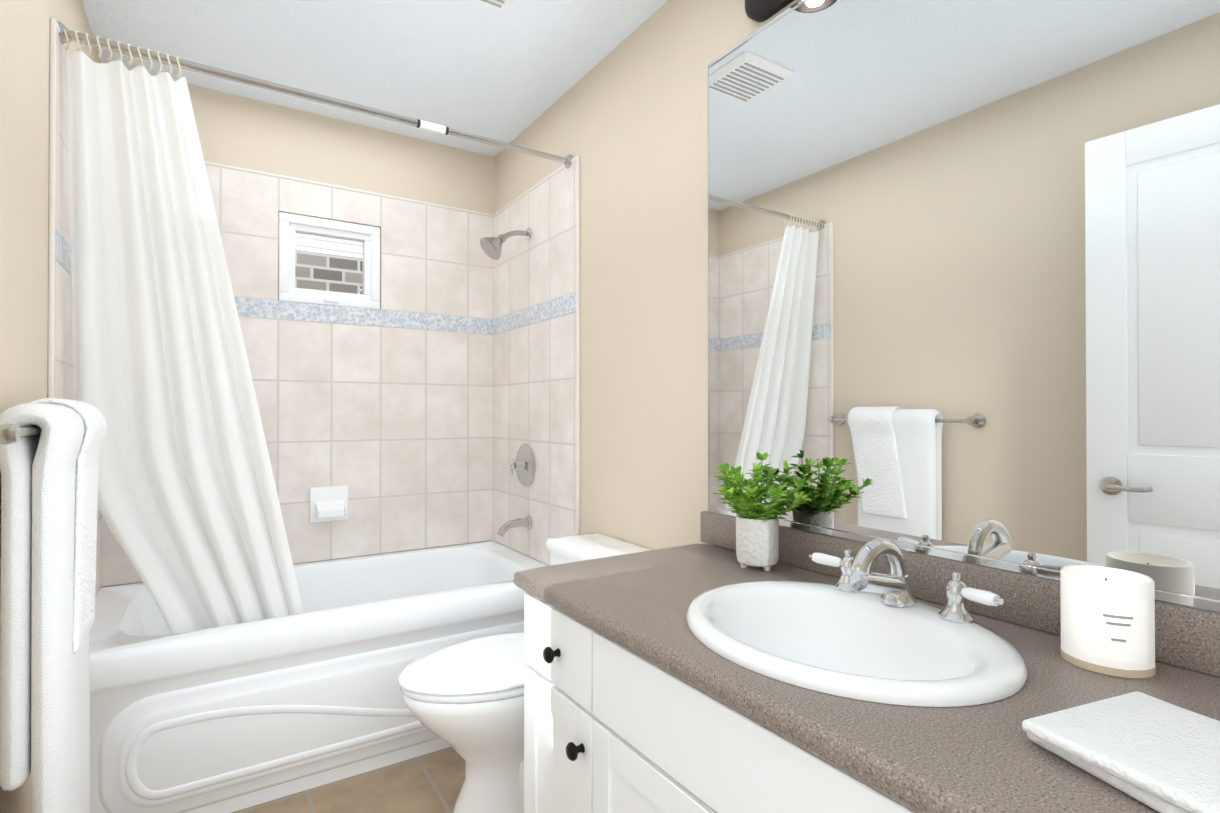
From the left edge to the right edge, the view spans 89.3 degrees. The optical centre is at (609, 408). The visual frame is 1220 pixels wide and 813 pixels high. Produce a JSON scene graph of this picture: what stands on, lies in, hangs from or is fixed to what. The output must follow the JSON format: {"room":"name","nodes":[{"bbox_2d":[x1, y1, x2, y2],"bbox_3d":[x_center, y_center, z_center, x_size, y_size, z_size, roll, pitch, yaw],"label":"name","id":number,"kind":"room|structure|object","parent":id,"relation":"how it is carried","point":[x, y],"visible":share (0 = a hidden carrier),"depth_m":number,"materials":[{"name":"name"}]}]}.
{"room":"bathroom","nodes":[
{"label":"bathroom","id":0,"kind":"room"},
{"bbox_2d":[0,0,100,812],"bbox_3d":[-1.091,-0.055,0.964,0.100,2.460,3.640,0,0,-33],"label":"wall","id":1,"kind":"structure","parent":0,"point":[24,119],"depth_m":1.35,"materials":[{"name":"beige paint"}]},
{"bbox_2d":[0,398,106,812],"bbox_3d":[-1.143,0.457,1.260,0.135,0.959,0.740,0,0,-33],"label":"towel rail","id":2,"kind":"object","parent":1,"relation":"attached to","point":[50,448],"visible":1,"depth_m":1.11,"materials":[{"name":"white fabric"}]},
{"bbox_2d":[30,398,106,653],"bbox_3d":[-1.171,0.231,1.309,0.129,0.505,0.300,0,0,-33],"label":"hand towel","id":3,"kind":"object","parent":2,"relation":"hanging from","point":[91,424],"depth_m":1.27,"materials":[{"name":"white fabric"}]},
{"bbox_2d":[48,17,100,595],"bbox_3d":[-1.634,0.098,1.903,0.012,2.165,0.853,0,0,-33],"label":"wall tile","id":4,"kind":"structure","parent":1,"relation":"attached to","point":[60,361],"depth_m":1.62,"materials":[{"name":"beige tile"}]},
{"bbox_2d":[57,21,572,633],"bbox_3d":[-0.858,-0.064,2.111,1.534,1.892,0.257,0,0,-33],"label":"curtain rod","id":5,"kind":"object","parent":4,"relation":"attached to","point":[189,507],"visible":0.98,"depth_m":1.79,"materials":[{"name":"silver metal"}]},
{"bbox_2d":[64,29,303,633],"bbox_3d":[-1.226,-0.060,1.874,0.628,1.881,0.255,0,0,-33],"label":"shower curtain","id":6,"kind":"object","parent":5,"relation":"hanging from","point":[187,490],"depth_m":1.79,"materials":[{"name":"white fabric"}]},
{"bbox_2d":[104,69,493,586],"bbox_3d":[-1.273,-0.043,2.752,1.540,2.460,0.160,0,0,-33],"label":"wall","id":7,"kind":"structure","parent":0,"point":[245,132],"depth_m":2.71,"materials":[{"name":"beige paint"}]},
{"bbox_2d":[101,161,492,586],"bbox_3d":[-1.226,-0.162,2.681,1.540,1.633,0.012,0,0,-33],"label":"wall tile","id":8,"kind":"structure","parent":7,"relation":"attached to","point":[384,413],"depth_m":2.78,"materials":[{"name":"beige tile"}]},
{"bbox_2d":[310,486,347,522],"bbox_3d":[-1.201,0.411,2.650,0.154,0.150,0.065,0,0,-33],"label":"soap dish","id":9,"kind":"object","parent":8,"relation":"attached to","point":[330,503],"visible":1,"depth_m":2.65,"materials":[{"name":"white ceramic"}]},
{"bbox_2d":[278,212,379,308],"bbox_3d":[-1.234,-0.640,2.723,0.407,0.374,0.089,0,0,-33],"label":"window","id":10,"kind":"structure","parent":7,"relation":"in","point":[292,225],"depth_m":2.70,"materials":[{"name":"white plastic"}]},
{"bbox_2d":[231,747,464,812],"bbox_3d":[-0.403,1.228,1.401,1.740,0.100,3.640,0,0,-33],"label":"floor","id":11,"kind":"structure","parent":0,"point":[431,782],"depth_m":1.90,"materials":[{"name":"tile"}]},
{"bbox_2d":[89,541,548,812],"bbox_3d":[-1.003,0.919,2.330,1.534,0.530,0.809,0,0,-33],"label":"bathtub","id":12,"kind":"object","parent":11,"relation":"on","point":[230,718],"visible":0.67,"depth_m":1.89,"materials":[{"name":"white plastic"}]},
{"bbox_2d":[398,533,650,812],"bbox_3d":[-0.253,0.814,1.882,0.761,0.733,0.464,0,0,-33],"label":"toilet","id":13,"kind":"object","parent":11,"relation":"on","point":[464,699],"visible":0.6,"depth_m":1.72,"materials":[{"name":"white ceramic"}]},
{"bbox_2d":[514,583,937,812],"bbox_3d":[0.471,0.792,0.900,0.614,0.764,1.632,0,0,-33],"label":"bathroom vanity","id":14,"kind":"object","parent":11,"relation":"on","point":[610,726],"depth_m":1.04,"materials":[{"name":"white paint"}]},
{"bbox_2d":[514,543,1219,812],"bbox_3d":[0.473,0.392,0.916,0.597,0.036,1.656,0,0,-33],"label":"countertop","id":15,"kind":"structure","parent":14,"relation":"on","point":[932,701],"depth_m":0.88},
{"bbox_2d":[712,452,814,570],"bbox_3d":[0.340,0.240,1.459,0.238,0.274,0.298,0,0,-33],"label":"potted plant","id":16,"kind":"object","parent":15,"relation":"on","point":[757,532],"visible":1,"depth_m":1.42,"materials":[{"name":"green plant"}]},
{"bbox_2d":[686,581,1027,706],"bbox_3d":[0.377,0.439,1.030,0.462,0.174,0.542,0,0,-33],"label":"sink","id":17,"kind":"object","parent":15,"relation":"in","point":[815,643],"depth_m":1.04,"materials":[{"name":"white ceramic"}]},
{"bbox_2d":[809,538,1003,623],"bbox_3d":[0.485,0.292,1.101,0.158,0.122,0.368,0,0,-33],"label":"faucet","id":18,"kind":"object","parent":15,"relation":"on","point":[890,593],"depth_m":1.09,"materials":[{"name":"silver metal"}]},
{"bbox_2d":[1060,565,1155,677],"bbox_3d":[0.729,0.308,0.907,0.109,0.131,0.109,0,0,-33],"label":"candle jar","id":19,"kind":"object","parent":15,"relation":"on","point":[1107,620],"visible":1,"depth_m":0.87,"materials":[{"name":"white plastic"}]},
{"bbox_2d":[1022,691,1219,812],"bbox_3d":[0.598,0.355,0.580,0.234,0.033,0.309,0,0,-15],"label":"folded towel","id":20,"kind":"object","parent":15,"relation":"on","point":[1159,755],"visible":1,"depth_m":0.63,"materials":[{"name":"white fabric"}]},
{"bbox_2d":[82,0,667,156],"bbox_3d":[-0.403,-1.332,1.418,1.740,0.100,3.640,0,0,-33],"label":"ceiling","id":21,"kind":"structure","parent":0,"point":[514,70],"depth_m":2.19,"materials":[{"name":"white paint"}]},
{"bbox_2d":[477,0,512,9],"bbox_3d":[-0.373,-1.267,1.794,0.260,0.024,0.260,0,0,-33],"label":"ceiling vent","id":22,"kind":"object","parent":21,"relation":"in","point":[502,4],"visible":1,"depth_m":1.92,"materials":[{"name":"white plastic"}]},
{"bbox_2d":[494,0,798,549],"bbox_3d":[0.285,-0.049,1.855,0.100,2.460,3.640,0,0,-33],"label":"wall","id":23,"kind":"structure","parent":0,"point":[626,120],"depth_m":2.03,"materials":[{"name":"beige paint"}]},
{"bbox_2d":[493,155,579,565],"bbox_3d":[-0.351,0.104,2.734,0.012,2.165,0.853,0,0,-33],"label":"wall tile","id":24,"kind":"structure","parent":23,"relation":"attached to","point":[536,342],"depth_m":2.65,"materials":[{"name":"beige tile"}]},
{"bbox_2d":[480,228,531,259],"bbox_3d":[-0.454,-0.726,2.685,0.224,0.163,0.112,0,0,-33],"label":"shower head","id":25,"kind":"object","parent":24,"relation":"attached to","point":[491,247],"visible":0.98,"depth_m":2.65},
{"bbox_2d":[497,515,531,536],"bbox_3d":[-0.421,0.512,2.692,0.151,0.082,0.060,0,0,-33],"label":"tub spout","id":26,"kind":"object","parent":24,"relation":"attached to","point":[526,521],"visible":1,"depth_m":2.68,"materials":[{"name":"silver metal"}]},
{"bbox_2d":[506,444,534,486],"bbox_3d":[-0.413,0.252,2.741,0.086,0.192,0.192,0,0,-33],"label":"shower valve","id":27,"kind":"object","parent":24,"relation":"attached to","point":[522,465],"visible":1,"depth_m":2.72,"materials":[{"name":"silver metal"}]},
{"bbox_2d":[745,0,793,21],"bbox_3d":[0.574,-1.063,1.179,0.155,0.122,0.980,0,0,-33],"label":"sconce","id":28,"kind":"object","parent":23,"relation":"attached to","point":[759,10],"visible":1,"depth_m":1.56,"materials":[{"name":"brown metal"}]},
{"bbox_2d":[700,511,1219,678],"bbox_3d":[0.715,0.331,1.073,0.020,0.088,1.656,0,0,-33],"label":"backsplash","id":29,"kind":"structure","parent":23,"relation":"attached to","point":[1185,636],"depth_m":1.08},
{"bbox_2d":[708,0,1219,612],"bbox_3d":[0.723,-0.350,1.078,0.010,1.275,1.628,0,0,-33],"label":"wall mirror","id":30,"kind":"object","parent":23,"relation":"attached to","point":[964,280],"visible":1,"depth_m":1.14,"materials":[{"name":"clear glass"}]},
{"label":"outside","id":31,"kind":"structure","parent":0,"visible":0},
{"bbox_2d":[295,233,361,293],"bbox_3d":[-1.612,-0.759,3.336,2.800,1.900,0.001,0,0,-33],"label":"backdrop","id":32,"kind":"structure","parent":31,"point":[305,249],"depth_m":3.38,"materials":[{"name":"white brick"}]}
]}

